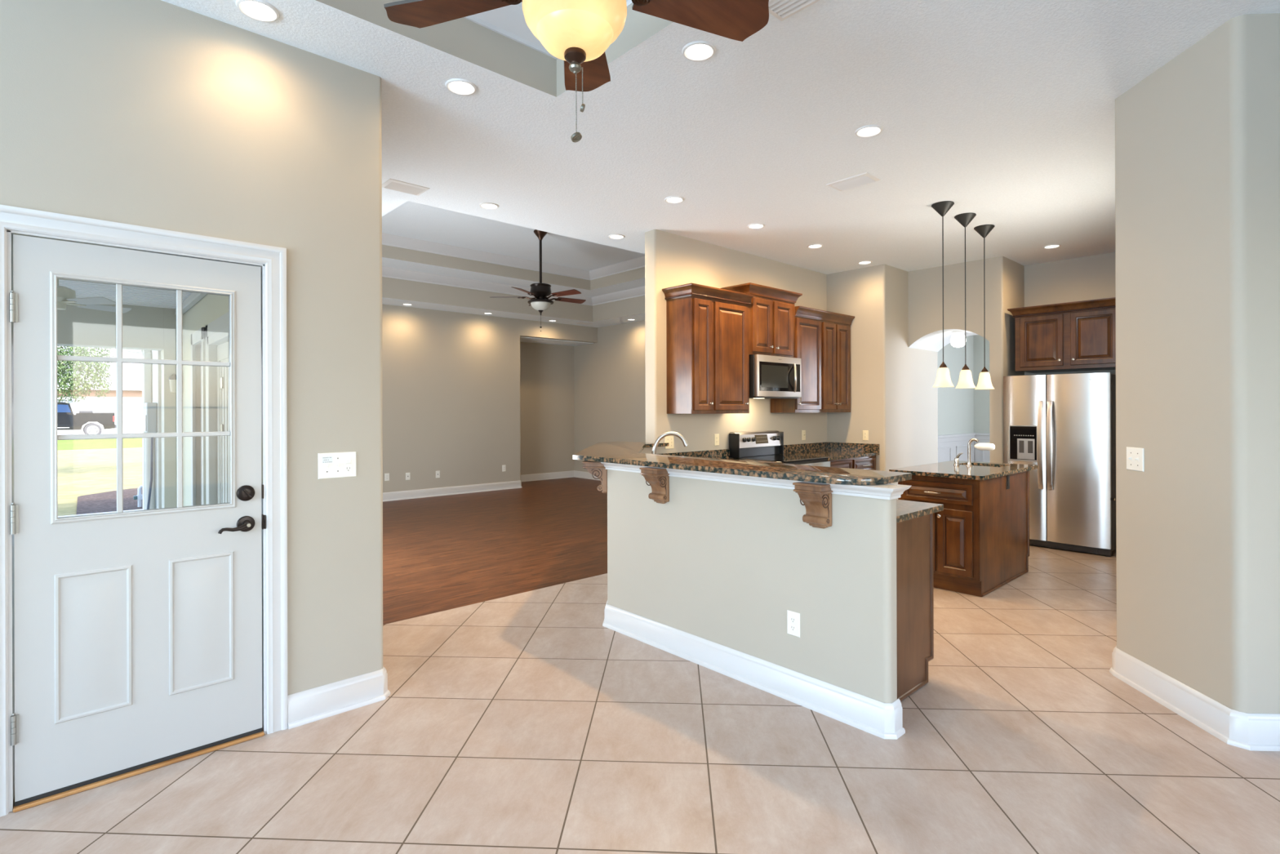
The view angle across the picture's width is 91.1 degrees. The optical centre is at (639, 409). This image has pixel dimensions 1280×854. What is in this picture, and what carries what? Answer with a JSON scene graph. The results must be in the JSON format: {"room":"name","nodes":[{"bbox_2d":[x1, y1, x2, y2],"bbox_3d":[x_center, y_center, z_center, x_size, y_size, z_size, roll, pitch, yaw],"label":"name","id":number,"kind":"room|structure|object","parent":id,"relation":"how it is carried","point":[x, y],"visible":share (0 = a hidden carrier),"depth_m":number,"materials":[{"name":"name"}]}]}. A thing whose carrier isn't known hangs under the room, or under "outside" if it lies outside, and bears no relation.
{"room":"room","nodes":[
{"label":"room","id":0,"kind":"room"},
{"bbox_2d":[57,508,142,517],"bbox_3d":[-10.277,1.610,5.483,10.200,0.065,3.240,0,0,-42],"label":"floor","id":1,"kind":"structure","parent":0,"point":[142,508],"depth_m":9.51,"materials":[{"name":"grey concrete"}]},
{"bbox_2d":[57,302,164,351],"bbox_3d":[-9.225,-0.923,4.046,9.828,0.475,0.290,0,0,-42],"label":"beam","id":2,"kind":"structure","parent":0,"point":[143,326],"depth_m":6.93,"materials":[{"name":"grey paint"}]},
{"bbox_2d":[58,279,191,307],"bbox_3d":[-7.238,-1.206,1.995,10.000,0.080,6.100,0,0,-42],"label":"ceiling","id":3,"kind":"structure","parent":0,"point":[64,279],"depth_m":6.36,"materials":[{"name":"white"}]},
{"bbox_2d":[57,278,131,313],"bbox_3d":[-4.857,-1.001,5.218,0.995,0.345,0.974,0,0,-42],"label":"fan","id":4,"kind":"object","parent":3,"relation":"attached to","point":[65,295],"visible":0.41,"depth_m":5.19,"materials":[{"name":"white"}]},
{"bbox_2d":[58,279,192,308],"bbox_3d":[-7.246,-1.164,1.996,9.990,0.007,5.912,0,0,-42],"label":"boards","id":5,"kind":"object","parent":3,"relation":"attached to","point":[59,279],"depth_m":6.37,"materials":[{"name":"white"}]},
{"bbox_2d":[151,350,161,508],"bbox_3d":[-5.961,0.030,7.868,0.200,3.200,0.940,0,0,-42],"label":"wall","id":6,"kind":"structure","parent":0,"point":[156,354],"depth_m":7.47,"materials":[{"name":"white paint"}]},
{"bbox_2d":[122,348,151,510],"bbox_3d":[-7.080,0.236,8.607,2.203,2.694,0.120,0,0,37],"label":"downspout","id":7,"kind":"object","parent":6,"relation":"attached to","point":[146,368],"visible":0.46,"depth_m":7.95,"materials":[{"name":"white"}]},
{"bbox_2d":[143,402,157,509],"bbox_3d":[-5.937,0.740,7.568,0.171,1.640,0.412,0,0,-42],"label":"meter box","id":8,"kind":"object","parent":6,"relation":"attached to","point":[150,416],"visible":0.68,"depth_m":7.56,"materials":[{"name":"grey"}]},
{"bbox_2d":[160,307,177,508],"bbox_3d":[-5.529,0.203,7.416,0.172,2.750,0.310,0,0,-42],"label":"porch column","id":9,"kind":"structure","parent":0,"point":[168,399],"depth_m":7.29,"materials":[{"name":"grey paint"}]},
{"bbox_2d":[168,373,176,392],"bbox_3d":[-5.388,-0.302,7.261,0.100,0.220,0.109,0,0,-42],"label":"sconce","id":10,"kind":"object","parent":9,"relation":"attached to","point":[172,380],"visible":0.77,"depth_m":7.22,"materials":[{"name":"grey metal"}]},
{"bbox_2d":[0,0,382,695],"bbox_3d":[-4.189,-0.105,1.922,5.903,3.060,2.214,0,0,-42],"label":"wall","id":11,"kind":"structure","parent":0,"point":[161,114],"depth_m":2.76,"materials":[{"name":"paint"}]},
{"bbox_2d":[8,234,266,806],"bbox_3d":[-1.924,0.392,2.475,0.789,2.023,0.104,0,0,-42],"label":"door","id":12,"kind":"structure","parent":11,"relation":"in","point":[138,633],"depth_m":2.42,"materials":[{"name":"grey wood"}]},
{"bbox_2d":[57,283,230,512],"bbox_3d":[-1.940,-0.043,2.487,0.540,0.885,0.014,0,0,-42],"label":"window","id":13,"kind":"structure","parent":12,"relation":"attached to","point":[118,359],"depth_m":2.51,"materials":[{"name":"grey"}]},
{"bbox_2d":[13,729,264,813],"bbox_3d":[-1.977,1.411,2.533,0.775,0.014,0.186,0,0,-42],"label":"threshold","id":14,"kind":"object","parent":11,"relation":"attached to","point":[113,779],"depth_m":2.43,"materials":[{"name":"brown wood"}]},
{"bbox_2d":[0,204,288,817],"bbox_3d":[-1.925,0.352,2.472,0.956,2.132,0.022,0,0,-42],"label":"trim","id":15,"kind":"structure","parent":11,"relation":"attached to","point":[12,218],"depth_m":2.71,"materials":[{"name":"white wood"}]},
{"bbox_2d":[317,451,356,479],"bbox_3d":[-1.413,0.263,2.941,0.170,0.120,0.020,0,0,-42],"label":"switch plate","id":16,"kind":"object","parent":11,"relation":"attached to","point":[334,464],"visible":1,"depth_m":2.94,"materials":[{"name":"white plastic"}]},
{"bbox_2d":[287,666,390,728],"bbox_3d":[-2.089,1.348,3.708,0.462,0.140,2.089,0,0,-42],"label":"baseboard","id":17,"kind":"structure","parent":11,"relation":"attached to","point":[310,705],"depth_m":2.93,"materials":[{"name":"white wood"}]},
{"bbox_2d":[182,293,228,506],"bbox_3d":[-3.957,-0.031,5.933,0.155,3.210,7.500,0,0,-42],"label":"wall","id":18,"kind":"structure","parent":0,"point":[210,308],"depth_m":6.67,"materials":[{"name":"beige paint"}]},
{"bbox_2d":[174,292,207,315],"bbox_3d":[-3.484,-1.137,5.244,0.068,0.080,5.640,0,0,-42],"label":"trim","id":19,"kind":"structure","parent":18,"relation":"attached to","point":[193,298],"depth_m":6.46,"materials":[{"name":"white"}]},
{"bbox_2d":[200,344,201,504],"bbox_3d":[-4.395,0.300,6.413,0.070,1.950,0.600,0,0,-42],"label":"window","id":20,"kind":"structure","parent":18,"relation":"in","point":[201,344],"depth_m":6.59,"materials":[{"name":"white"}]},
{"bbox_2d":[191,311,229,505],"bbox_3d":[-3.725,0.313,5.616,0.135,2.220,2.880,0,0,-42],"label":"door","id":21,"kind":"structure","parent":18,"relation":"in","point":[214,337],"depth_m":5.81,"materials":[{"name":"white paint"}]},
{"bbox_2d":[382,304,597,492],"bbox_3d":[-3.692,-0.107,10.612,6.850,3.060,0.945,0,0,-42],"label":"wall","id":22,"kind":"structure","parent":0,"point":[451,380],"depth_m":10.49,"materials":[{"name":"paint"}]},
{"bbox_2d":[382,480,522,501],"bbox_3d":[-4.199,1.357,10.023,4.901,0.135,0.826,0,0,-42],"label":"baseboard","id":23,"kind":"structure","parent":22,"relation":"attached to","point":[420,493],"depth_m":10.43,"materials":[{"name":"white wood"}]},
{"bbox_2d":[382,476,607,624],"bbox_3d":[-1.724,1.477,8.571,7.000,0.120,6.606,0,0,-42],"label":"floor","id":24,"kind":"structure","parent":0,"point":[442,553],"depth_m":6.53,"materials":[{"name":"laminate"}]},
{"bbox_2d":[382,199,644,297],"bbox_3d":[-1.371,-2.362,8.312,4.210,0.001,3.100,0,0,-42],"label":"ceiling","id":25,"kind":"structure","parent":0,"point":[411,220],"depth_m":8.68,"materials":[{"name":"white paint"}]},
{"bbox_2d":[382,244,644,289],"bbox_3d":[-1.371,-2.212,8.312,4.210,0.300,3.100,0,0,-42],"label":"trim","id":26,"kind":"structure","parent":25,"relation":"attached to","point":[388,251],"depth_m":9.73,"materials":[{"name":"paint"}]},
{"bbox_2d":[382,232,644,279],"bbox_3d":[-1.371,-2.297,8.312,4.210,0.130,3.100,0,0,-42],"label":"tray ceiling side","id":27,"kind":"structure","parent":25,"relation":"attached to","point":[388,239],"depth_m":9.69,"materials":[{"name":"white paint"}]},
{"bbox_2d":[382,276,644,321],"bbox_3d":[-1.368,-1.848,8.308,5.326,0.428,4.401,0,0,-42],"label":"trim","id":28,"kind":"structure","parent":25,"relation":"attached to","point":[393,288],"depth_m":10.37,"materials":[{"name":"paint"}]},
{"bbox_2d":[382,266,644,305],"bbox_3d":[-1.368,-1.997,8.308,5.326,0.130,4.401,0,0,-42],"label":"crown molding","id":29,"kind":"structure","parent":28,"relation":"attached to","point":[387,272],"depth_m":10.17,"materials":[{"name":"white paint"}]},
{"bbox_2d":[490,229,586,331],"bbox_3d":[-1.280,-1.699,8.329,1.270,1.326,1.286,0,0,-42],"label":"ceiling fan","id":30,"kind":"object","parent":25,"relation":"hanging from","point":[540,291],"visible":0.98,"depth_m":8.24,"materials":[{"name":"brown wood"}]},
{"bbox_2d":[516,1,522,8],"bbox_3d":[-0.283,-1.932,1.861,1.699,0.001,2.323,0,0,-42],"label":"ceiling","id":31,"kind":"structure","parent":0,"point":[520,4],"depth_m":3.00,"materials":[{"name":"white paint"}]},
{"bbox_2d":[315,0,672,97],"bbox_3d":[-0.282,-1.784,1.861,1.699,0.295,2.323,0,0,-42],"label":"tray ceiling recess","id":32,"kind":"structure","parent":31,"relation":"attached to","point":[467,40],"depth_m":2.94,"materials":[{"name":"paint"}]},
{"bbox_2d":[463,0,633,59],"bbox_3d":[-0.283,-1.883,1.861,1.699,0.098,2.323,0,0,-42],"label":"ceiling","id":33,"kind":"structure","parent":32,"relation":"attached to","point":[508,21],"depth_m":3.04,"materials":[{"name":"white paint"}]},
{"bbox_2d":[383,0,768,142],"bbox_3d":[-0.185,-1.379,1.887,1.276,1.107,1.253,0,0,-42],"label":"ceiling fan","id":34,"kind":"object","parent":31,"relation":"hanging from","point":[578,33],"visible":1,"depth_m":2.03,"materials":[{"name":"brown wood"}]},
{"bbox_2d":[520,342,574,475],"bbox_3d":[-2.039,-0.112,12.658,1.950,3.060,0.150,0,0,-42],"label":"wall","id":35,"kind":"structure","parent":0,"point":[546,370],"depth_m":12.69,"materials":[{"name":"paint"}]},
{"bbox_2d":[520,336,593,346],"bbox_3d":[-1.821,-1.342,12.318,1.820,0.040,0.670,0,0,-42],"label":"ceiling","id":36,"kind":"structure","parent":0,"point":[530,340],"depth_m":12.27,"materials":[{"name":"beige paint"}]},
{"bbox_2d":[532,339,575,344],"bbox_3d":[-1.686,-1.316,12.341,0.750,0.014,0.400,0,0,-42],"label":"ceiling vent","id":37,"kind":"object","parent":36,"relation":"in","point":[542,340],"visible":1,"depth_m":12.31,"materials":[{"name":"white metal"}]},
{"bbox_2d":[573,320,645,471],"bbox_3d":[0.779,-0.120,10.904,0.150,3.060,6.540,0,0,-42],"label":"wall","id":38,"kind":"structure","parent":0,"point":[610,387],"depth_m":12.28,"materials":[{"name":"paint"}]},
{"bbox_2d":[520,470,599,481],"bbox_3d":[0.107,1.345,10.212,1.779,0.135,6.349,0,0,-42],"label":"baseboard","id":39,"kind":"structure","parent":38,"relation":"attached to","point":[544,476],"depth_m":12.76,"materials":[{"name":"white wood"}]},
{"bbox_2d":[0,544,1279,853],"bbox_3d":[2.391,1.465,2.985,17.050,0.120,7.194,0,0,-42],"label":"floor","id":40,"kind":"structure","parent":0,"point":[524,722],"depth_m":2.50,"materials":[{"name":"tile"}]},
{"bbox_2d":[728,430,830,466],"bbox_3d":[1.440,0.808,6.371,0.762,1.160,0.757,0,0,-42],"label":"range","id":41,"kind":"object","parent":40,"relation":"on","point":[766,445],"visible":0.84,"depth_m":6.45,"materials":[{"name":"silver metal"}]},
{"bbox_2d":[733,453,828,462],"bbox_3d":[1.434,0.495,6.377,0.758,0.010,0.630,0,0,-42],"label":"cooktop","id":42,"kind":"object","parent":41,"relation":"in","point":[783,458],"depth_m":6.32,"materials":[{"name":"black glass"}]},
{"bbox_2d":[826,455,875,470],"bbox_3d":[2.104,0.964,7.031,1.098,0.884,0.674,0,0,-42],"label":"base cabinet","id":43,"kind":"object","parent":40,"relation":"on","point":[864,462],"visible":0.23,"depth_m":6.87,"materials":[{"name":"brown wood"}]},
{"bbox_2d":[780,441,879,460],"bbox_3d":[2.099,0.460,7.036,1.100,0.124,0.668,0,0,-42],"label":"countertop","id":44,"kind":"structure","parent":43,"relation":"on","point":[833,451],"depth_m":7.23,"materials":[{"name":"stone"}]},
{"bbox_2d":[896,513,933,701],"bbox_3d":[0.752,0.968,3.684,0.683,0.884,1.666,0,0,-42],"label":"bar cabinet","id":45,"kind":"object","parent":40,"relation":"on","point":[914,536],"visible":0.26,"depth_m":3.13,"materials":[{"name":"brown wood"}]},
{"bbox_2d":[897,470,1029,596],"bbox_3d":[2.721,0.962,5.268,1.186,0.884,0.632,0,0,-42],"label":"kitchen island","id":46,"kind":"object","parent":40,"relation":"on","point":[981,532],"visible":0.59,"depth_m":4.86,"materials":[{"name":"brown wood"}]},
{"bbox_2d":[888,460,1038,479],"bbox_3d":[2.760,0.505,5.317,1.307,0.030,0.713,0,0,-42],"label":"island countertop","id":47,"kind":"structure","parent":46,"relation":"on","point":[979,470],"depth_m":5.11,"materials":[{"name":"stone"}]},
{"bbox_2d":[953,438,995,466],"bbox_3d":[2.877,0.369,5.412,0.062,0.242,0.332,0,0,-42],"label":"island faucet","id":48,"kind":"object","parent":47,"relation":"on","point":[986,446],"visible":1,"depth_m":5.41,"materials":[{"name":"silver metal"}]},
{"bbox_2d":[1003,372,1115,556],"bbox_3d":[4.385,0.525,6.480,0.829,1.748,0.941,0,0,-42],"label":"refrigerator","id":49,"kind":"object","parent":40,"relation":"on","point":[1062,424],"visible":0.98,"depth_m":6.17,"materials":[{"name":"grey metal"}]},
{"bbox_3d":[0.442,0.969,5.240,2.212,0.884,1.030,0,0,-42],"label":"cabinet","id":50,"kind":"object","parent":40,"relation":"on","visible":0},
{"bbox_2d":[657,448,943,523],"bbox_3d":[0.644,0.431,4.569,1.617,0.190,3.584,0,0,-5],"label":"countertop","id":51,"kind":"structure","parent":50,"relation":"on","point":[905,509],"depth_m":3.27,"materials":[{"name":"stone"}]},
{"bbox_2d":[651,431,688,453],"bbox_3d":[0.227,0.334,4.884,0.306,0.327,0.054,0,0,3],"label":"kitchen faucet","id":52,"kind":"object","parent":51,"relation":"on","point":[681,437],"visible":0.69,"depth_m":4.87,"materials":[{"name":"silver metal"}]},
{"bbox_2d":[161,0,1279,327],"bbox_3d":[0.134,-1.638,5.338,17.200,0.001,13.900,0,0,-42],"label":"ceiling","id":53,"kind":"structure","parent":0,"point":[1003,111],"depth_m":3.63,"materials":[{"name":"white paint"}]},
{"bbox_2d":[235,0,279,22],"bbox_3d":[-1.559,-1.629,2.563,0.156,0.009,0.156,0,0,-42],"label":"recessed light","id":54,"kind":"object","parent":53,"relation":"in","point":[258,10],"visible":1,"depth_m":2.56,"materials":[{"name":"white"}]},
{"bbox_2d":[382,178,430,195],"bbox_3d":[-1.729,-1.626,4.616,0.295,0.014,0.207,0,0,-42],"label":"ceiling vent","id":55,"kind":"object","parent":53,"relation":"in","point":[391,184],"visible":0.98,"depth_m":4.59,"materials":[{"name":"white metal"}]},
{"bbox_2d":[444,78,476,95],"bbox_3d":[-0.905,-1.631,3.181,0.156,0.009,0.156,0,0,-42],"label":"recessed light","id":56,"kind":"object","parent":53,"relation":"in","point":[457,86],"visible":1,"depth_m":3.17,"materials":[{"name":"white"}]},
{"bbox_2d":[479,202,498,208],"bbox_3d":[-1.210,-1.630,5.038,0.156,0.009,0.156,0,0,-42],"label":"recessed light","id":57,"kind":"object","parent":53,"relation":"in","point":[483,205],"visible":1,"depth_m":5.03,"materials":[{"name":"white"}]},
{"bbox_2d":[608,234,624,239],"bbox_3d":[-0.222,-1.633,5.944,0.156,0.009,0.156,0,0,-42],"label":"recessed light","id":58,"kind":"object","parent":53,"relation":"in","point":[611,236],"visible":1,"depth_m":5.94,"materials":[{"name":"white"}]},
{"bbox_2d":[664,195,684,203],"bbox_3d":[0.268,-1.634,4.900,0.156,0.009,0.156,0,0,-42],"label":"recessed light","id":59,"kind":"object","parent":53,"relation":"in","point":[672,199],"visible":1,"depth_m":4.90,"materials":[{"name":"white"}]},
{"bbox_2d":[681,40,715,61],"bbox_3d":[0.269,-1.634,2.869,0.156,0.009,0.156,0,0,-42],"label":"recessed light","id":60,"kind":"object","parent":53,"relation":"in","point":[696,51],"visible":1,"depth_m":2.86,"materials":[{"name":"white"}]},
{"bbox_2d":[747,222,764,228],"bbox_3d":[1.037,-1.636,5.613,0.156,0.009,0.156,0,0,-42],"label":"recessed light","id":61,"kind":"object","parent":53,"relation":"in","point":[756,225],"visible":1,"depth_m":5.61,"materials":[{"name":"white plastic"}]},
{"bbox_2d":[768,0,819,21],"bbox_3d":[0.629,-1.633,2.459,0.208,0.014,0.328,0,0,-42],"label":"ceiling vent","id":62,"kind":"object","parent":53,"relation":"in","point":[781,10],"visible":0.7,"depth_m":2.54,"materials":[{"name":"white metal"}]},
{"bbox_2d":[826,172,880,191],"bbox_3d":[1.540,-1.635,4.537,0.202,0.014,0.316,0,0,-42],"label":"ceiling vent","id":63,"kind":"object","parent":53,"relation":"in","point":[865,178],"visible":1,"depth_m":4.51,"materials":[{"name":"white metal"}]},
{"bbox_2d":[854,124,882,137],"bbox_3d":[1.347,-1.637,3.700,0.156,0.009,0.156,0,0,-42],"label":"recessed light","id":64,"kind":"object","parent":53,"relation":"in","point":[868,131],"visible":1,"depth_m":3.70,"materials":[{"name":"white"}]},
{"bbox_2d":[931,200,954,386],"bbox_3d":[2.430,-0.912,5.037,0.166,1.465,0.166,0,0,-42],"label":"pendant lamp","id":65,"kind":"object","parent":53,"relation":"hanging from","point":[943,377],"visible":1,"depth_m":5.01,"materials":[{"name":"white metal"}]},
{"bbox_2d":[954,212,976,388],"bbox_3d":[2.765,-0.913,5.337,0.166,1.465,0.166,0,0,-42],"label":"pendant lamp","id":66,"kind":"object","parent":53,"relation":"hanging from","point":[965,381],"visible":1,"depth_m":5.31,"materials":[{"name":"white"}]},
{"bbox_2d":[973,224,995,389],"bbox_3d":[3.111,-0.914,5.673,0.166,1.465,0.166,0,0,-42],"label":"pendant lamp","id":67,"kind":"object","parent":53,"relation":"hanging from","point":[984,380],"visible":1,"depth_m":5.65,"materials":[{"name":"white"}]},
{"bbox_2d":[644,229,826,457],"bbox_3d":[1.550,-0.122,7.092,3.949,3.060,0.151,0,0,-42],"label":"wall","id":68,"kind":"structure","parent":0,"point":[671,260],"depth_m":6.15,"materials":[{"name":"paint"}]},
{"bbox_2d":[664,435,673,448],"bbox_3d":[0.277,0.307,5.814,0.118,0.118,0.020,0,0,-42],"label":"switch plate","id":69,"kind":"object","parent":68,"relation":"attached to","point":[669,439],"visible":0.82,"depth_m":5.82,"materials":[{"name":"beige plastic"}]},
{"bbox_2d":[657,448,729,458],"bbox_3d":[0.419,0.417,4.597,1.133,0.161,3.544,0,0,-2],"label":"backsplash","id":70,"kind":"structure","parent":68,"relation":"attached to","point":[722,453],"depth_m":6.14,"materials":[{"name":"stone"}]},
{"bbox_2d":[662,282,753,413],"bbox_3d":[0.653,-0.533,5.920,0.878,1.145,0.370,0,0,-42],"label":"upper cabinet","id":71,"kind":"object","parent":68,"relation":"attached to","point":[708,327],"visible":1,"depth_m":5.75,"materials":[{"name":"brown wood"}]},
{"bbox_2d":[721,282,802,357],"bbox_3d":[1.264,-0.878,6.478,0.892,0.684,0.370,0,0,-42],"label":"upper cabinet","id":72,"kind":"object","parent":68,"relation":"attached to","point":[771,309],"visible":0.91,"depth_m":6.33,"materials":[{"name":"brown wood"}]},
{"bbox_2d":[749,354,801,399],"bbox_3d":[1.304,-0.322,6.454,0.752,0.426,0.456,0,0,-42],"label":"microwave","id":73,"kind":"object","parent":72,"relation":"attached to","point":[771,377],"visible":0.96,"depth_m":6.27,"materials":[{"name":"silver metal"}]},
{"bbox_2d":[770,306,854,413],"bbox_3d":[1.976,-0.527,7.127,1.150,1.125,0.370,0,0,-42],"label":"upper cabinet","id":74,"kind":"object","parent":68,"relation":"attached to","point":[822,337],"visible":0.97,"depth_m":7.00,"materials":[{"name":"brown wood"}]},
{"bbox_2d":[783,441,879,453],"bbox_3d":[2.099,0.445,7.036,1.100,0.094,0.668,0,0,-42],"label":"backsplash","id":75,"kind":"structure","parent":68,"relation":"attached to","point":[791,448],"depth_m":7.34,"materials":[{"name":"stone"}]},
{"bbox_2d":[607,447,897,702],"bbox_3d":[0.218,0.874,4.152,0.843,1.074,3.274,0,0,-18],"label":"wall","id":76,"kind":"structure","parent":0,"point":[723,563],"depth_m":3.19,"materials":[{"name":"paint"}]},
{"bbox_2d":[582,460,607,493],"bbox_3d":[-0.294,0.451,4.188,0.165,0.212,0.152,0,0,3],"label":"corbel","id":77,"kind":"object","parent":76,"relation":"attached to","point":[597,468],"visible":0.93,"depth_m":4.12,"materials":[{"name":"brown wood"}]},
{"bbox_2d":[639,466,669,503],"bbox_3d":[0.088,0.450,3.691,0.112,0.212,0.152,0,0,-42],"label":"corbel","id":78,"kind":"object","parent":76,"relation":"attached to","point":[658,478],"visible":1,"depth_m":3.67,"materials":[{"name":"brown wood"}]},
{"bbox_2d":[572,440,911,484],"bbox_3d":[0.157,0.322,4.322,1.197,0.030,3.523,0,0,-21],"label":"countertop","id":79,"kind":"structure","parent":76,"relation":"on","point":[619,451],"depth_m":3.40,"materials":[{"name":"stone"}]},
{"bbox_2d":[602,601,905,739],"bbox_3d":[0.193,1.342,3.971,0.686,0.140,3.103,0,0,-25],"label":"baseboard","id":80,"kind":"structure","parent":76,"relation":"attached to","point":[882,720],"depth_m":3.14,"materials":[{"name":"white wood"}]},
{"bbox_2d":[600,462,911,499],"bbox_3d":[0.203,0.363,3.961,0.717,0.052,3.133,0,0,-26],"label":"trim","id":81,"kind":"structure","parent":76,"relation":"attached to","point":[863,491],"depth_m":3.13,"materials":[{"name":"white wood"}]},
{"bbox_2d":[786,609,799,637],"bbox_3d":[0.745,1.042,3.051,0.007,0.116,0.072,0,0,-42],"label":"wall outlet","id":82,"kind":"object","parent":76,"relation":"attached to","point":[793,618],"visible":1,"depth_m":3.05,"materials":[{"name":"white plastic"}]},
{"bbox_2d":[792,481,832,528],"bbox_3d":[0.803,0.448,2.908,0.112,0.212,0.152,0,0,-42],"label":"corbel","id":83,"kind":"object","parent":76,"relation":"attached to","point":[816,498],"visible":1,"depth_m":2.89,"materials":[{"name":"brown wood"}]},
{"bbox_2d":[826,264,937,499],"bbox_3d":[3.008,-0.127,7.926,1.442,3.060,0.885,0,0,-42],"label":"wall","id":84,"kind":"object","parent":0,"point":[894,397],"visible":0.52,"depth_m":7.36,"materials":[{"name":"paint"}]},
{"bbox_2d":[908,328,977,351],"bbox_3d":[3.824,-0.829,7.468,0.849,0.176,0.895,0,0,-42],"label":"ceiling","id":85,"kind":"structure","parent":0,"point":[933,341],"depth_m":7.62,"materials":[{"name":"white paint"}]},
{"bbox_2d":[950,330,966,347],"bbox_3d":[3.746,-0.821,7.393,0.168,0.188,0.168,0,0,-42],"label":"globe light","id":86,"kind":"object","parent":85,"relation":"attached to","point":[957,339],"visible":0.95,"depth_m":7.34,"materials":[{"name":"white glass"}]},
{"bbox_2d":[907,257,989,346],"bbox_3d":[3.823,-1.200,7.468,0.849,0.918,0.895,0,0,-42],"label":"wall","id":87,"kind":"structure","parent":0,"point":[925,286],"depth_m":7.17,"materials":[{"name":"paint"}]},
{"bbox_2d":[989,256,1024,462],"bbox_3d":[4.173,-0.130,7.088,0.849,3.060,0.133,0,0,-42],"label":"wall","id":88,"kind":"structure","parent":87,"relation":"attached to","point":[1006,276],"depth_m":6.82,"materials":[{"name":"paint"}]},
{"bbox_2d":[937,335,973,435],"bbox_3d":[4.627,-0.131,10.158,3.970,3.060,0.130,0,0,-42],"label":"wall","id":89,"kind":"structure","parent":0,"point":[955,406],"depth_m":10.82,"materials":[{"name":"grey paint"}]},
{"bbox_2d":[937,432,990,462],"bbox_3d":[5.707,0.910,8.873,3.810,0.970,3.220,0,0,-42],"label":"trim","id":90,"kind":"structure","parent":89,"relation":"attached to","point":[949,446],"depth_m":10.93,"materials":[{"name":"white wood"}]},
{"bbox_2d":[973,334,990,433],"bbox_3d":[8.370,-0.142,8.889,0.150,3.060,7.050,0,0,-42],"label":"wall","id":91,"kind":"structure","parent":0,"point":[981,397],"depth_m":11.26,"materials":[{"name":"grey paint"}]},
{"bbox_2d":[1024,252,1115,375],"bbox_3d":[5.036,-0.133,6.667,0.142,3.060,1.660,0,0,-42],"label":"wall","id":92,"kind":"structure","parent":0,"point":[1091,277],"depth_m":6.89,"materials":[{"name":"paint"}]},
{"bbox_2d":[1007,297,1115,373],"bbox_3d":[4.713,-0.748,6.418,0.665,0.670,1.526,0,0,-42],"label":"upper cabinet","id":93,"kind":"object","parent":92,"relation":"attached to","point":[1076,335],"visible":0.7,"depth_m":6.41,"materials":[{"name":"brown wood"}]},
{"bbox_2d":[1115,13,1279,713],"bbox_3d":[5.152,-0.133,3.186,4.664,3.060,3.762,0,0,-42],"label":"wall","id":94,"kind":"structure","parent":0,"point":[1197,139],"depth_m":2.79,"materials":[{"name":"paint"}]},
{"bbox_2d":[1126,446,1144,471],"bbox_3d":[2.508,0.253,3.193,0.020,0.118,0.118,0,0,3],"label":"switch plate","id":95,"kind":"object","parent":94,"relation":"attached to","point":[1135,455],"visible":1,"depth_m":3.18,"materials":[{"name":"white plastic"}]},
{"bbox_2d":[1109,645,1279,751],"bbox_3d":[5.055,1.327,3.140,4.505,0.140,3.755,0,0,-42],"label":"baseboard","id":96,"kind":"structure","parent":94,"relation":"attached to","point":[1249,731],"depth_m":2.78,"materials":[{"name":"white wood"}]},
{"label":"outside","id":97,"kind":"structure","parent":0,"visible":0},
{"bbox_2d":[57,437,142,450],"bbox_3d":[-26.956,1.641,29.549,120.000,0.001,12.000,0,0,-42],"label":"verge","id":98,"kind":"structure","parent":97,"point":[79,444],"depth_m":29.81,"materials":[{"name":"green plant"}]},
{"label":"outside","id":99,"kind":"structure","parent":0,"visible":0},
{"bbox_2d":[57,431,142,435],"bbox_3d":[-36.392,1.679,39.891,160.000,0.001,16.000,0,0,-42],"label":"street","id":100,"kind":"structure","parent":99,"point":[110,432],"depth_m":44.34,"materials":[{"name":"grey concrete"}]},
{"bbox_2d":[57,402,116,434],"bbox_3d":[-34.779,0.625,37.000,5.990,2.080,2.050,0,0,-42],"label":"pickup truck","id":101,"kind":"object","parent":100,"relation":"on","point":[66,420],"visible":0.56,"depth_m":37.29,"materials":[{"name":"black paint"}]},
{"bbox_2d":[57,346,142,433],"bbox_3d":[-42.369,-1.588,47.916,31.200,6.550,9.500,0,0,-42],"label":"neighbor house","id":102,"kind":"structure","parent":100,"relation":"on","point":[131,372],"depth_m":46.43,"materials":[{"name":"grey"}]},
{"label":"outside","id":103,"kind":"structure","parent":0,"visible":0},
{"bbox_2d":[57,447,142,515],"bbox_3d":[-12.566,1.604,13.777,120.000,0.001,30.700,0,0,-42],"label":"lawn","id":104,"kind":"structure","parent":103,"point":[91,471],"depth_m":15.65,"materials":[{"name":"green plant"}]},
{"bbox_2d":[57,345,113,403],"bbox_3d":[-14.498,-0.970,14.952,4.970,5.162,2.953,0,0,-31],"label":"oak tree","id":105,"kind":"object","parent":104,"relation":"on","point":[96,366],"visible":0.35,"depth_m":14.83,"materials":[{"name":"green plant"}]},
{"bbox_2d":[76,488,142,514],"bbox_3d":[-8.402,1.589,11.958,3.500,0.035,3.800,0,0,-42],"label":"mulch","id":106,"kind":"object","parent":104,"relation":"on","point":[102,502],"visible":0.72,"depth_m":10.62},
{"bbox_2d":[133,484,142,506],"bbox_3d":[-8.011,1.399,10.150,0.270,0.353,0.072,0,0,-42],"label":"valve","id":107,"kind":"object","parent":106,"relation":"on","point":[139,497],"visible":0.5,"depth_m":10.09,"materials":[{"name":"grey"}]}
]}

